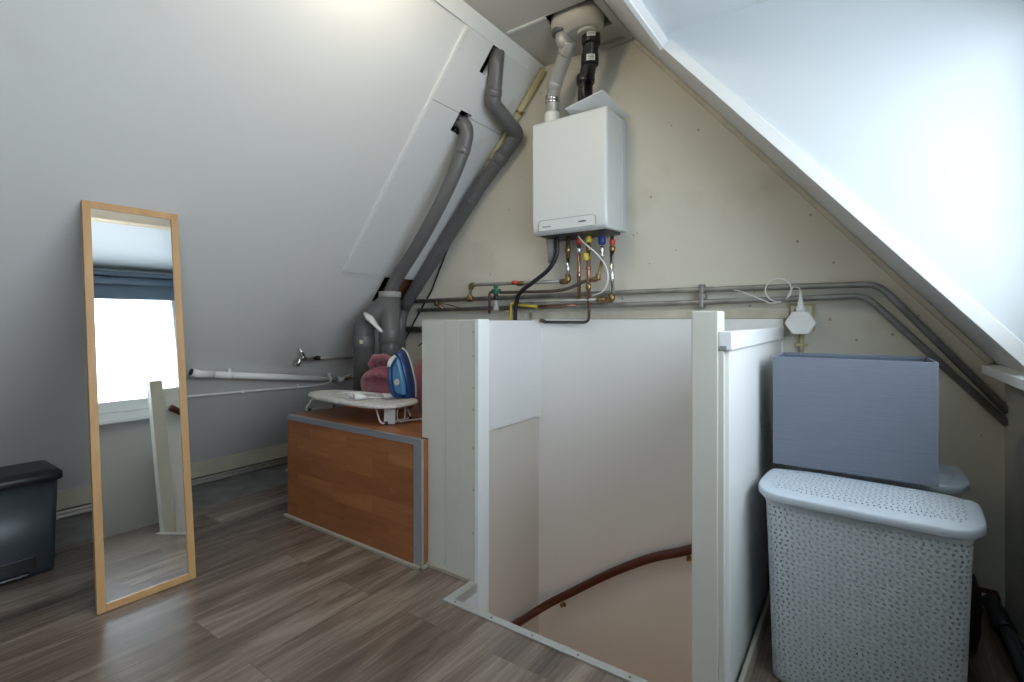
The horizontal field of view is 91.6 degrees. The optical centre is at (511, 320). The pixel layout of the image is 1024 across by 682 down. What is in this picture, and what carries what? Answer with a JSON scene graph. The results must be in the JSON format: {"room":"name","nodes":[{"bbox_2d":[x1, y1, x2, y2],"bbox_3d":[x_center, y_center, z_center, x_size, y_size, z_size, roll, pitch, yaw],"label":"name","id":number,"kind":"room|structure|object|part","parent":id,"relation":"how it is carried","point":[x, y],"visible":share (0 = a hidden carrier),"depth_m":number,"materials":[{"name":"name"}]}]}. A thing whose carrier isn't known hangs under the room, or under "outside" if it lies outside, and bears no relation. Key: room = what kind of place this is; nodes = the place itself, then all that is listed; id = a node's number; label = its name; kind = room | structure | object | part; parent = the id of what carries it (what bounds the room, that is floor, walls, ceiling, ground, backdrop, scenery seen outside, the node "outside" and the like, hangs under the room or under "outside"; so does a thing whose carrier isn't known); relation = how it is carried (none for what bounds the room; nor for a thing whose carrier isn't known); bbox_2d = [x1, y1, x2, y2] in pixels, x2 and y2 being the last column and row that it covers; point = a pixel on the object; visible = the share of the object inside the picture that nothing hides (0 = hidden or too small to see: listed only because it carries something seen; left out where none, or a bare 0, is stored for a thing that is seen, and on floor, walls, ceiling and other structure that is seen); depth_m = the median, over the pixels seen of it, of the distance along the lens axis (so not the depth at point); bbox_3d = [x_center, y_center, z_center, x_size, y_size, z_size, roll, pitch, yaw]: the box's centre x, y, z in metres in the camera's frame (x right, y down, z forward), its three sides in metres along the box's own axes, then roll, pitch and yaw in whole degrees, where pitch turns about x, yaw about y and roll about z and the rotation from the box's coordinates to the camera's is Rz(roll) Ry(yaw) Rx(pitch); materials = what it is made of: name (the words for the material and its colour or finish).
{"room":"attic","nodes":[
{"label":"attic","id":0,"kind":"room"},
{"bbox_2d":[0,0,543,633],"bbox_3d":[-1.954,1.055,1.917,2.250,5.249,4.300,0,0,35],"label":"wall","id":1,"kind":"structure","parent":0,"point":[273,131],"depth_m":2.27,"materials":[{"name":"paint"}]},
{"bbox_2d":[57,443,287,510],"bbox_3d":[-2.763,1.008,2.484,0.025,0.105,4.300,0,0,35],"label":"baseboard","id":2,"kind":"structure","parent":1,"relation":"attached to","point":[69,498],"depth_m":3.47,"materials":[{"name":"beige wood"}]},
{"bbox_2d":[189,368,344,382],"bbox_3d":[-1.541,0.365,3.275,0.052,0.199,1.104,0,0,29],"label":"pipe","id":3,"kind":"object","parent":1,"relation":"attached to","point":[193,372],"visible":1,"depth_m":3.15,"materials":[{"name":"white plastic"}]},
{"bbox_2d":[337,376,344,382],"bbox_3d":[-1.292,0.439,3.734,0.047,0.051,0.060,0,0,29],"label":"socket","id":4,"kind":"object","parent":3,"relation":"attached to","point":[340,379],"depth_m":3.72,"materials":[{"name":"white plastic"}]},
{"bbox_2d":[187,373,350,397],"bbox_3d":[-1.692,0.440,3.213,0.067,0.077,1.523,0,0,35],"label":"pipe","id":5,"kind":"object","parent":1,"relation":"attached to","point":[296,386],"visible":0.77,"depth_m":3.27,"materials":[{"name":"white plastic"}]},
{"bbox_2d":[296,347,352,366],"bbox_3d":[-1.274,0.236,3.458,0.040,0.126,0.517,0,0,32],"label":"tap","id":6,"kind":"object","parent":1,"relation":"attached to","point":[303,357],"visible":0.8,"depth_m":3.34,"materials":[{"name":"metal"}]},
{"bbox_3d":[-1.383,0.215,3.284,0.024,0.085,0.065,0,0,29],"label":"lever","id":7,"kind":"part","parent":6,"relation":"part of","materials":[{"name":"silver metal"}]},
{"bbox_3d":[-1.370,0.268,3.306,0.033,0.061,0.158,0,0,27],"label":"spout","id":8,"kind":"part","parent":6,"relation":"part of","materials":[{"name":"silver metal"}]},
{"bbox_2d":[343,24,468,271],"bbox_3d":[-0.630,-0.898,2.788,1.007,1.195,0.015,0,0,35],"label":"trim","id":9,"kind":"structure","parent":1,"relation":"attached to","point":[466,26],"depth_m":2.73,"materials":[{"name":"white paint"}]},
{"bbox_2d":[346,99,501,278],"bbox_3d":[-0.541,-0.745,3.141,0.747,0.886,0.675,0,0,35],"label":"wall panel","id":10,"kind":"object","parent":1,"relation":"attached to","point":[417,181],"visible":0.71,"depth_m":3.06,"materials":[{"name":"paint"}]},
{"bbox_2d":[384,114,473,290],"bbox_3d":[-0.527,-0.689,3.088,0.755,1.047,0.114,0,0,39],"label":"drain pipe","id":11,"kind":"object","parent":10,"relation":"attached to","point":[462,123],"visible":0.98,"depth_m":2.97,"materials":[{"name":"grey plastic"}]},
{"bbox_2d":[433,26,535,134],"bbox_3d":[-0.132,-1.340,2.854,0.263,0.310,0.675,0,0,35],"label":"wall panel","id":12,"kind":"object","parent":1,"relation":"attached to","point":[462,86],"visible":0.78,"depth_m":2.77,"materials":[{"name":"paint"}]},
{"bbox_2d":[435,0,545,75],"bbox_3d":[-1.048,-1.516,1.283,0.056,0.062,4.300,0,0,35],"label":"trim","id":13,"kind":"structure","parent":1,"relation":"attached to","point":[460,9],"depth_m":2.62,"materials":[{"name":"white paint"}]},
{"bbox_2d":[507,16,545,33],"bbox_3d":[0.073,-1.546,2.606,0.240,0.007,0.018,0,0,35],"label":"trim","id":14,"kind":"structure","parent":1,"relation":"attached to","point":[544,17],"depth_m":2.60,"materials":[{"name":"white paint"}]},
{"bbox_2d":[372,54,488,300],"bbox_3d":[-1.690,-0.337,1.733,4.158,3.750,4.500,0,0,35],"label":"hole","id":15,"kind":"structure","parent":0,"point":[462,112],"depth_m":3.19,"materials":[{"name":"black"}]},
{"bbox_2d":[422,319,488,612],"bbox_3d":[-0.252,0.666,2.153,0.324,1.347,0.082,0,0,35],"label":"wall","id":16,"kind":"structure","parent":0,"point":[455,353],"depth_m":2.10,"materials":[{"name":"beige paint"}]},
{"bbox_2d":[463,593,476,607],"bbox_3d":[-0.186,1.225,1.985,0.008,0.230,0.137,0,0,35],"label":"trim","id":17,"kind":"structure","parent":16,"relation":"attached to","point":[472,601],"depth_m":2.02,"materials":[{"name":"white paint"}]},
{"bbox_2d":[0,456,1023,681],"bbox_3d":[-0.930,1.210,1.200,5.300,0.260,4.500,0,0,35],"label":"floor","id":18,"kind":"structure","parent":0,"point":[272,596],"depth_m":1.78,"materials":[{"name":"laminate"}]},
{"bbox_2d":[0,460,62,585],"bbox_3d":[-2.175,0.859,2.076,0.278,0.442,0.410,0,0,35],"label":"pedal bin","id":19,"kind":"object","parent":18,"relation":"on","point":[28,491],"visible":1,"depth_m":2.09,"materials":[{"name":"plastic"}]},
{"bbox_3d":[-2.175,0.661,2.076,0.278,0.047,0.410,0,0,35],"label":"lid","id":20,"kind":"part","parent":19,"relation":"part of","materials":[{"name":"black plastic"}]},
{"bbox_2d":[80,200,195,614],"bbox_3d":[-1.504,0.304,2.016,0.210,1.550,0.333,0,0,35],"label":"leaning mirror","id":21,"kind":"object","parent":18,"relation":"on","point":[143,526],"visible":1,"depth_m":2.00,"materials":[{"name":"clear mirror"}]},
{"bbox_2d":[56,460,287,519],"bbox_3d":[-2.699,1.076,2.421,0.022,0.022,4.230,0,0,35],"label":"pipe","id":22,"kind":"object","parent":18,"relation":"on","point":[285,461],"visible":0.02,"depth_m":3.38,"materials":[{"name":"grey metal"}]},
{"bbox_2d":[56,457,287,515],"bbox_3d":[-2.736,1.068,2.447,0.022,0.022,4.230,0,0,35],"label":"pipe","id":23,"kind":"object","parent":18,"relation":"on","point":[286,458],"visible":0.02,"depth_m":3.43,"materials":[{"name":"grey metal"}]},
{"bbox_2d":[283,404,427,570],"bbox_3d":[-0.524,0.800,2.888,1.062,0.560,1.069,0,0,35],"label":"cabinet","id":24,"kind":"object","parent":18,"relation":"on","point":[354,478],"visible":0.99,"depth_m":2.42,"materials":[{"name":"brown wood"}]},
{"bbox_3d":[-0.818,1.073,2.469,1.062,0.014,0.047,0,0,35],"label":"trim","id":25,"kind":"part","parent":24,"relation":"part of","materials":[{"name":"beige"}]},
{"bbox_3d":[-0.520,0.532,2.897,1.036,0.018,1.049,0,0,35],"label":"panel","id":26,"kind":"part","parent":24,"relation":"part of","materials":[{"name":"brown wood"}]},
{"bbox_2d":[305,390,421,424],"bbox_3d":[-0.811,0.465,2.713,0.816,0.111,0.339,0,0,35],"label":"ironing board","id":27,"kind":"object","parent":24,"relation":"on","point":[389,405],"visible":0.84,"depth_m":2.56,"materials":[{"name":"white fabric"}]},
{"bbox_3d":[-1.098,0.471,2.914,0.088,0.091,0.211,0,0,35],"label":"leg","id":28,"kind":"part","parent":27,"relation":"part of","materials":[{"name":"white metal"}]},
{"bbox_2d":[337,392,383,399],"bbox_3d":[-0.810,0.390,2.662,0.190,0.036,0.390,0,0,-43],"label":"power cord","id":29,"kind":"object","parent":27,"relation":"on","point":[357,395],"visible":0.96,"depth_m":2.61,"materials":[{"name":"white plastic"}]},
{"bbox_2d":[382,393,392,398],"bbox_3d":[-0.648,0.390,2.618,0.070,0.023,0.083,0,0,-31],"label":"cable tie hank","id":30,"kind":"object","parent":27,"relation":"on","point":[386,395],"visible":0.8,"depth_m":2.58,"materials":[{"name":"white plastic"}]},
{"bbox_3d":[-0.614,0.471,2.575,0.058,0.090,0.211,0,0,35],"label":"leg","id":31,"kind":"part","parent":27,"relation":"part of","materials":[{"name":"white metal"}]},
{"bbox_2d":[387,347,416,398],"bbox_3d":[-0.599,0.275,2.633,0.119,0.266,0.160,0,0,35],"label":"iron","id":32,"kind":"object","parent":27,"relation":"on","point":[400,371],"visible":1,"depth_m":2.62,"materials":[{"name":"blue plastic"}]},
{"bbox_3d":[-0.616,0.299,2.600,0.052,0.218,0.088,0,0,35],"label":"handle","id":33,"kind":"part","parent":32,"relation":"part of","materials":[{"name":"blue plastic"}]},
{"bbox_3d":[-0.599,0.284,2.622,0.082,0.204,0.031,0,0,29],"label":"water tank","id":34,"kind":"part","parent":32,"relation":"part of","materials":[{"name":"blue plastic"}]},
{"bbox_2d":[352,291,400,390],"bbox_3d":[-0.893,0.164,3.296,0.316,0.718,0.152,0,0,-5],"label":"pipe","id":35,"kind":"object","parent":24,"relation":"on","point":[385,309],"visible":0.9,"depth_m":3.24,"materials":[{"name":"grey plastic"}]},
{"bbox_2d":[363,312,382,332],"bbox_3d":[-0.880,0.008,3.151,0.149,0.131,0.067,0,0,35],"label":"clamp","id":36,"kind":"object","parent":35,"relation":"attached to","point":[368,317],"visible":1,"depth_m":3.14,"materials":[{"name":"white"}]},
{"bbox_2d":[361,354,421,410],"bbox_3d":[-0.626,0.346,2.906,0.751,0.334,0.190,0,0,27],"label":"bag","id":37,"kind":"object","parent":24,"relation":"on","point":[375,379],"visible":0.36,"depth_m":2.92,"materials":[{"name":"fabric"}]},
{"bbox_3d":[-0.729,0.262,2.931,0.341,0.139,0.073,0,0,35],"label":"rolled handle","id":38,"kind":"part","parent":37,"relation":"part of","materials":[{"name":"pink fabric"}]},
{"bbox_3d":[-0.721,0.261,2.978,0.231,0.096,0.055,0,0,35],"label":"rolled handle","id":39,"kind":"part","parent":37,"relation":"part of","materials":[{"name":"pink fabric"}]},
{"bbox_3d":[-0.392,0.811,2.191,0.018,0.538,0.038,0,0,35],"label":"panel","id":40,"kind":"part","parent":24,"relation":"part of","materials":[{"name":"grey wood"}]},
{"bbox_2d":[442,581,648,681],"bbox_3d":[0.191,1.091,1.702,1.004,0.038,0.168,0,0,35],"label":"threshold strip","id":41,"kind":"object","parent":18,"relation":"on","point":[466,591],"visible":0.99,"depth_m":1.71,"materials":[{"name":"silver metal"}]},
{"bbox_2d":[692,311,783,681],"bbox_3d":[0.877,0.661,1.845,0.107,1.378,1.132,0,0,35],"label":"partition","id":42,"kind":"object","parent":18,"relation":"on","point":[732,370],"visible":0.96,"depth_m":1.41,"materials":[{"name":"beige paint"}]},
{"bbox_3d":[0.561,0.651,1.425,0.071,1.358,0.083,0,0,35],"label":"post","id":43,"kind":"part","parent":42,"relation":"part of","materials":[{"name":"beige paint"}]},
{"bbox_3d":[0.907,0.054,1.826,0.036,0.053,1.126,0,0,35],"label":"cap rail","id":44,"kind":"part","parent":42,"relation":"part of","materials":[{"name":"white paint"}]},
{"bbox_3d":[0.909,0.715,1.839,0.024,1.270,1.105,0,0,35],"label":"panel","id":45,"kind":"part","parent":42,"relation":"part of","materials":[{"name":"white paint"}]},
{"bbox_2d":[738,550,787,681],"bbox_3d":[0.948,1.050,1.839,0.013,0.060,1.100,0,0,35],"label":"baseboard","id":46,"kind":"structure","parent":42,"relation":"attached to","point":[748,667],"depth_m":1.60,"materials":[{"name":"beige"}]},
{"bbox_2d":[759,468,986,681],"bbox_3d":[1.033,0.787,1.470,0.526,0.582,0.329,0,0,39],"label":"laundry basket","id":47,"kind":"object","parent":18,"relation":"on","point":[952,525],"visible":1,"depth_m":1.37,"materials":[{"name":"grey plastic"}]},
{"bbox_3d":[1.033,0.516,1.470,0.525,0.040,0.328,0,0,39],"label":"lid","id":48,"kind":"part","parent":47,"relation":"part of","materials":[{"name":"grey plastic"}]},
{"bbox_2d":[785,464,969,653],"bbox_3d":[1.275,0.787,1.787,0.526,0.582,0.329,0,0,35],"label":"laundry basket","id":49,"kind":"object","parent":18,"relation":"on","point":[953,481],"visible":0.04,"depth_m":1.61,"materials":[{"name":"grey plastic"}]},
{"bbox_2d":[773,352,938,486],"bbox_3d":[1.171,0.308,1.725,0.440,0.370,0.295,0,0,35],"label":"box","id":50,"kind":"object","parent":49,"relation":"on","point":[875,416],"visible":1,"depth_m":1.59,"materials":[{"name":"blue"}]},
{"bbox_3d":[1.275,0.516,1.787,0.525,0.040,0.328,0,0,35],"label":"lid","id":51,"kind":"part","parent":49,"relation":"part of","materials":[{"name":"grey plastic"}]},
{"bbox_2d":[957,566,981,654],"bbox_3d":[1.518,0.955,1.675,0.084,0.253,0.195,0,0,35],"label":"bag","id":52,"kind":"object","parent":18,"relation":"on","point":[976,599],"visible":0.31,"depth_m":1.60,"materials":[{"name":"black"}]},
{"bbox_2d":[979,587,1000,607],"bbox_3d":[1.756,1.049,1.908,0.163,0.062,0.054,0,0,35],"label":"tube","id":53,"kind":"object","parent":18,"relation":"on","point":[983,591],"visible":0.2,"depth_m":1.87,"materials":[{"name":"brown"}]},
{"bbox_2d":[982,594,1023,681],"bbox_3d":[1.552,1.044,1.521,0.065,0.068,0.773,0,0,35],"label":"tube","id":54,"kind":"object","parent":18,"relation":"on","point":[1003,624],"visible":0.97,"depth_m":1.67,"materials":[{"name":"grey"}]},
{"bbox_2d":[489,320,540,430],"bbox_3d":[-0.092,0.286,2.656,0.018,0.578,0.919,0,0,35],"label":"panel","id":55,"kind":"object","parent":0,"point":[514,345],"visible":0.46,"depth_m":2.78,"materials":[{"name":"white paint"}]},
{"bbox_2d":[463,0,622,65],"bbox_3d":[-0.804,-1.560,1.112,0.618,0.020,4.300,0,0,35],"label":"ceiling","id":56,"kind":"structure","parent":0,"point":[536,39],"depth_m":2.59,"materials":[{"name":"paint"}]},
{"bbox_2d":[551,0,603,41],"bbox_3d":[0.338,-1.640,2.583,0.280,0.320,0.200,0,0,35],"label":"adapter","id":57,"kind":"object","parent":56,"relation":"attached to","point":[585,16],"visible":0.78,"depth_m":2.52,"materials":[{"name":"grey plastic"}]},
{"bbox_2d":[532,319,782,681],"bbox_3d":[0.687,1.835,2.682,1.368,3.690,0.018,0,0,35],"label":"stairwell wall","id":58,"kind":"structure","parent":0,"point":[615,420],"depth_m":2.73,"materials":[{"name":"white paint"}]},
{"bbox_2d":[511,544,691,626],"bbox_3d":[0.389,0.946,2.253,1.259,1.561,1.025,0,0,35],"label":"handrail","id":59,"kind":"object","parent":58,"relation":"attached to","point":[686,550],"visible":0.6,"depth_m":2.73,"materials":[{"name":"brown wood"}]},
{"bbox_2d":[376,14,1004,607],"bbox_3d":[0.420,0.780,2.953,6.500,6.200,0.120,0,0,35],"label":"wall","id":60,"kind":"structure","parent":0,"point":[702,207],"depth_m":2.52,"materials":[{"name":"paint"}]},
{"bbox_2d":[382,278,412,299],"bbox_3d":[-0.842,-0.243,3.629,0.246,0.280,0.180,0,0,35],"label":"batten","id":61,"kind":"object","parent":60,"relation":"attached to","point":[406,283],"visible":0.04,"depth_m":3.64,"materials":[{"name":"brown wood"}]},
{"bbox_2d":[406,326,421,331],"bbox_3d":[-0.360,0.060,3.365,1.050,0.041,0.042,0,0,35],"label":"pipe","id":62,"kind":"object","parent":60,"relation":"attached to","point":[408,328],"visible":0.11,"depth_m":3.59,"materials":[{"name":"plastic"}]},
{"bbox_2d":[406,248,448,338],"bbox_3d":[-0.501,-0.406,3.516,0.757,1.119,0.014,0,0,35],"label":"cable","id":63,"kind":"object","parent":60,"relation":"attached to","point":[448,248],"visible":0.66,"depth_m":3.56,"materials":[{"name":"black plastic"}]},
{"bbox_2d":[400,45,522,348],"bbox_3d":[-0.343,-0.551,3.279,0.364,2.145,1.216,0,0,-40],"label":"drain pipe","id":64,"kind":"object","parent":60,"relation":"attached to","point":[493,94],"visible":0.88,"depth_m":3.17,"materials":[{"name":"grey plastic"}]},
{"bbox_2d":[481,68,546,171],"bbox_3d":[-0.174,-0.983,3.259,0.926,1.091,0.044,0,0,35],"label":"conduit","id":65,"kind":"object","parent":60,"relation":"attached to","point":[542,72],"visible":0.45,"depth_m":3.07,"materials":[{"name":"beige plastic"}]},
{"bbox_2d":[533,106,625,240],"bbox_3d":[0.369,-0.785,2.758,0.456,0.626,0.257,0,0,35],"label":"boiler","id":66,"kind":"object","parent":60,"relation":"attached to","point":[579,159],"visible":0.98,"depth_m":2.64,"materials":[{"name":"white metal"}]},
{"bbox_2d":[465,238,570,301],"bbox_3d":[0.015,-0.298,3.033,0.769,0.347,0.051,0,0,35],"label":"pipe","id":67,"kind":"object","parent":66,"relation":"attached to","point":[469,298],"visible":1,"depth_m":2.93,"materials":[{"name":"metal"}]},
{"bbox_2d":[513,238,558,319],"bbox_3d":[0.140,-0.237,2.940,0.337,0.490,0.084,0,0,35],"label":"hose","id":68,"kind":"object","parent":66,"relation":"attached to","point":[552,244],"visible":0.94,"depth_m":2.87,"materials":[{"name":"grey plastic"}]},
{"bbox_2d":[499,236,605,293],"bbox_3d":[0.213,-0.311,2.884,0.696,0.299,0.043,0,0,32],"label":"pipe","id":69,"kind":"object","parent":66,"relation":"attached to","point":[601,239],"visible":0.99,"depth_m":2.77,"materials":[{"name":"grey metal"}]},
{"bbox_2d":[488,285,500,313],"bbox_3d":[-0.112,-0.135,3.106,0.090,0.176,0.041,0,0,35],"label":"valve","id":70,"kind":"object","parent":69,"relation":"attached to","point":[495,291],"visible":1,"depth_m":3.09,"materials":[{"name":"green"}]},
{"bbox_2d":[493,294,498,299],"bbox_3d":[-0.100,-0.147,3.097,0.032,0.036,0.032,0,0,35],"label":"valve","id":71,"kind":"object","parent":70,"relation":"on","point":[495,297],"depth_m":3.09,"materials":[{"name":"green plastic"}]},
{"bbox_2d":[544,31,576,121],"bbox_3d":[0.251,-1.316,2.729,0.114,0.448,0.299,0,0,-18],"label":"flue pipe","id":72,"kind":"object","parent":66,"relation":"attached to","point":[566,45],"visible":0.95,"depth_m":2.72,"materials":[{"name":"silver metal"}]},
{"bbox_2d":[511,236,614,303],"bbox_3d":[0.269,-0.277,2.869,0.701,0.360,0.048,0,0,37],"label":"pipe","id":73,"kind":"object","parent":66,"relation":"attached to","point":[601,299],"visible":0.98,"depth_m":2.69,"materials":[{"name":"silver metal"}]},
{"bbox_2d":[540,236,591,323],"bbox_3d":[0.318,-0.227,2.877,0.093,0.488,0.368,0,0,-41],"label":"copper pipe","id":74,"kind":"object","parent":66,"relation":"attached to","point":[588,239],"visible":0.97,"depth_m":2.75,"materials":[{"name":"gold metal"}]},
{"bbox_3d":[0.412,-0.351,2.736,0.049,0.044,0.033,0,0,-40],"label":"yellow handle","id":75,"kind":"part","parent":74,"relation":"part of","materials":[{"name":"yellow plastic"}]},
{"bbox_2d":[576,237,581,298],"bbox_3d":[0.375,-0.296,2.789,0.036,0.345,0.036,0,0,35],"label":"copper pipe","id":76,"kind":"object","parent":66,"relation":"attached to","point":[578,241],"visible":0.9,"depth_m":2.78,"materials":[{"name":"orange metal"}]},
{"bbox_2d":[577,235,608,296],"bbox_3d":[0.450,-0.303,2.712,0.188,0.338,0.069,0,0,35],"label":"cable","id":77,"kind":"object","parent":66,"relation":"hanging from","point":[582,241],"visible":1,"depth_m":2.67,"materials":[{"name":"white plastic"}]},
{"bbox_2d":[565,90,629,118],"bbox_3d":[0.456,-1.137,2.678,0.275,0.068,0.260,0,0,35],"label":"panel","id":78,"kind":"object","parent":66,"relation":"on","point":[601,98],"visible":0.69,"depth_m":2.62,"materials":[{"name":"white plastic"}]},
{"bbox_2d":[576,31,599,101],"bbox_3d":[0.405,-1.336,2.644,0.107,0.406,0.212,0,0,-4],"label":"pipe","id":79,"kind":"object","parent":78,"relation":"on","point":[585,80],"visible":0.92,"depth_m":2.62,"materials":[{"name":"black plastic"}]},
{"bbox_2d":[576,73,594,85],"bbox_3d":[0.398,-1.307,2.700,0.100,0.045,0.100,0,0,35],"label":"socket","id":80,"kind":"object","parent":79,"relation":"attached to","point":[582,78],"depth_m":2.66,"materials":[{"name":"black plastic"}]},
{"bbox_2d":[581,53,598,66],"bbox_3d":[0.413,-1.384,2.641,0.092,0.060,0.092,0,0,35],"label":"socket","id":81,"kind":"object","parent":79,"relation":"attached to","point":[587,59],"depth_m":2.61,"materials":[{"name":"black plastic"}]},
{"bbox_2d":[582,32,599,46],"bbox_3d":[0.411,-1.466,2.593,0.098,0.055,0.098,0,0,35],"label":"socket","id":82,"kind":"object","parent":79,"relation":"attached to","point":[589,39],"depth_m":2.56,"materials":[{"name":"black plastic"}]},
{"bbox_3d":[0.429,-0.790,2.840,0.450,0.604,0.054,0,0,35],"label":"frame","id":83,"kind":"part","parent":66,"relation":"part of","materials":[{"name":"grey metal"}]},
{"bbox_2d":[600,35,633,50],"bbox_3d":[0.579,-1.538,2.751,0.192,0.020,0.030,0,0,35],"label":"trim","id":84,"kind":"structure","parent":60,"relation":"attached to","point":[622,40],"depth_m":2.74,"materials":[{"name":"paint"}]},
{"bbox_2d":[532,309,788,318],"bbox_3d":[0.695,-0.034,2.674,1.392,0.046,0.022,0,0,35],"label":"trim","id":85,"kind":"structure","parent":60,"relation":"attached to","point":[728,313],"depth_m":2.61,"materials":[{"name":"white wood"}]},
{"bbox_2d":[698,284,706,307],"bbox_3d":[0.947,-0.123,2.475,0.036,0.117,0.057,0,0,35],"label":"bracket","id":86,"kind":"object","parent":60,"relation":"attached to","point":[702,295],"visible":0.98,"depth_m":2.45,"materials":[{"name":"metal"}]},
{"bbox_2d":[400,281,1007,413],"bbox_3d":[0.510,0.088,2.771,3.257,0.514,0.028,0,0,35],"label":"pipe","id":87,"kind":"object","parent":60,"relation":"attached to","point":[886,292],"visible":0.96,"depth_m":2.17,"materials":[{"name":"metal"}]},
{"bbox_2d":[510,301,576,319],"bbox_3d":[0.180,-0.035,2.959,0.437,0.180,0.034,0,0,29],"label":"gas pipe","id":88,"kind":"object","parent":87,"relation":"attached to","point":[512,303],"visible":0.76,"depth_m":2.97,"materials":[{"name":"yellow metal"}]},
{"bbox_2d":[417,293,1007,426],"bbox_3d":[0.583,0.137,2.719,3.077,0.509,0.028,0,0,35],"label":"pipe","id":89,"kind":"object","parent":60,"relation":"attached to","point":[886,314],"visible":0.94,"depth_m":2.16,"materials":[{"name":"metal"}]},
{"bbox_2d":[434,301,461,309],"bbox_3d":[-0.436,-0.108,3.400,0.260,0.069,0.037,0,0,37],"label":"valve","id":90,"kind":"object","parent":89,"relation":"attached to","point":[436,303],"visible":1,"depth_m":3.43,"materials":[{"name":"gold metal"}]},
{"bbox_2d":[787,304,797,314],"bbox_3d":[1.273,-0.052,2.257,0.039,0.045,0.041,0,0,35],"label":"wall socket","id":91,"kind":"object","parent":60,"relation":"attached to","point":[792,307],"depth_m":2.27,"materials":[{"name":"beige plastic"}]},
{"bbox_2d":[715,278,816,334],"bbox_3d":[1.150,-0.068,2.288,0.427,0.255,0.058,0,0,35],"label":"plug","id":92,"kind":"object","parent":91,"relation":"attached to","point":[801,321],"visible":1,"depth_m":2.18,"materials":[{"name":"white plastic"}]},
{"bbox_3d":[1.131,-0.137,2.311,0.371,0.118,0.017,0,0,39],"label":"cord","id":93,"kind":"part","parent":92,"relation":"part of","materials":[{"name":"white plastic"}]},
{"bbox_2d":[795,334,807,352],"bbox_3d":[1.302,0.100,2.237,0.046,0.081,0.041,0,0,35],"label":"conduit","id":94,"kind":"object","parent":60,"relation":"attached to","point":[801,344],"depth_m":2.23,"materials":[{"name":"beige plastic"}]},
{"bbox_2d":[804,304,814,318],"bbox_3d":[1.327,-0.042,2.219,0.038,0.062,0.041,0,0,35],"label":"wall socket","id":95,"kind":"object","parent":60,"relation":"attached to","point":[810,308],"depth_m":2.22,"materials":[{"name":"beige plastic"}]},
{"bbox_2d":[632,39,992,363],"bbox_3d":[1.237,-0.678,2.289,1.418,1.682,0.030,0,0,35],"label":"trim","id":96,"kind":"structure","parent":60,"relation":"attached to","point":[795,186],"depth_m":2.17,"materials":[{"name":"grey wood"}]},
{"bbox_2d":[641,0,768,34],"bbox_3d":[0.362,-1.210,0.345,1.603,0.030,3.220,0,0,35],"label":"ceiling","id":97,"kind":"structure","parent":0,"point":[671,16],"depth_m":1.92,"materials":[{"name":"grey paint"}]},
{"bbox_2d":[604,0,1023,371],"bbox_3d":[0.043,-0.675,0.519,1.510,1.789,4.300,0,0,35],"label":"wall","id":98,"kind":"structure","parent":0,"point":[621,10],"depth_m":1.96,"materials":[{"name":"paint"}]},
{"bbox_2d":[593,0,630,37],"bbox_3d":[-0.588,-1.544,0.961,0.040,0.012,4.300,0,0,35],"label":"trim","id":99,"kind":"structure","parent":98,"relation":"attached to","point":[602,4],"depth_m":2.53,"materials":[{"name":"paint"}]},
{"bbox_2d":[623,0,663,49],"bbox_3d":[-0.280,-1.165,0.788,0.020,0.059,3.170,0,0,35],"label":"trim","id":100,"kind":"structure","parent":98,"relation":"attached to","point":[628,3],"depth_m":1.90,"materials":[{"name":"white paint"}]},
{"bbox_2d":[665,0,1023,342],"bbox_3d":[1.205,-0.512,1.702,1.378,1.375,0.030,0,0,35],"label":"sloped ceiling","id":101,"kind":"structure","parent":0,"point":[915,108],"depth_m":1.62,"materials":[{"name":"grey paint"}]},
{"bbox_2d":[663,39,1023,366],"bbox_3d":[1.089,-0.504,1.756,1.120,1.322,0.014,0,0,35],"label":"trim","id":102,"kind":"structure","parent":101,"relation":"attached to","point":[978,315],"depth_m":1.69,"materials":[{"name":"white paint"}]},
{"bbox_2d":[1005,383,1023,644],"bbox_3d":[0.664,0.646,0.085,0.100,0.907,4.300,0,0,35],"label":"wall","id":103,"kind":"structure","parent":0,"point":[1014,397],"depth_m":1.75,"materials":[{"name":"grey paint"}]},
{"bbox_2d":[982,365,1023,390],"bbox_3d":[0.681,0.178,0.024,0.352,0.032,4.220,0,0,35],"label":"trim","id":104,"kind":"structure","parent":103,"relation":"on","point":[1013,377],"depth_m":1.58,"materials":[{"name":"white paint"}]}
]}

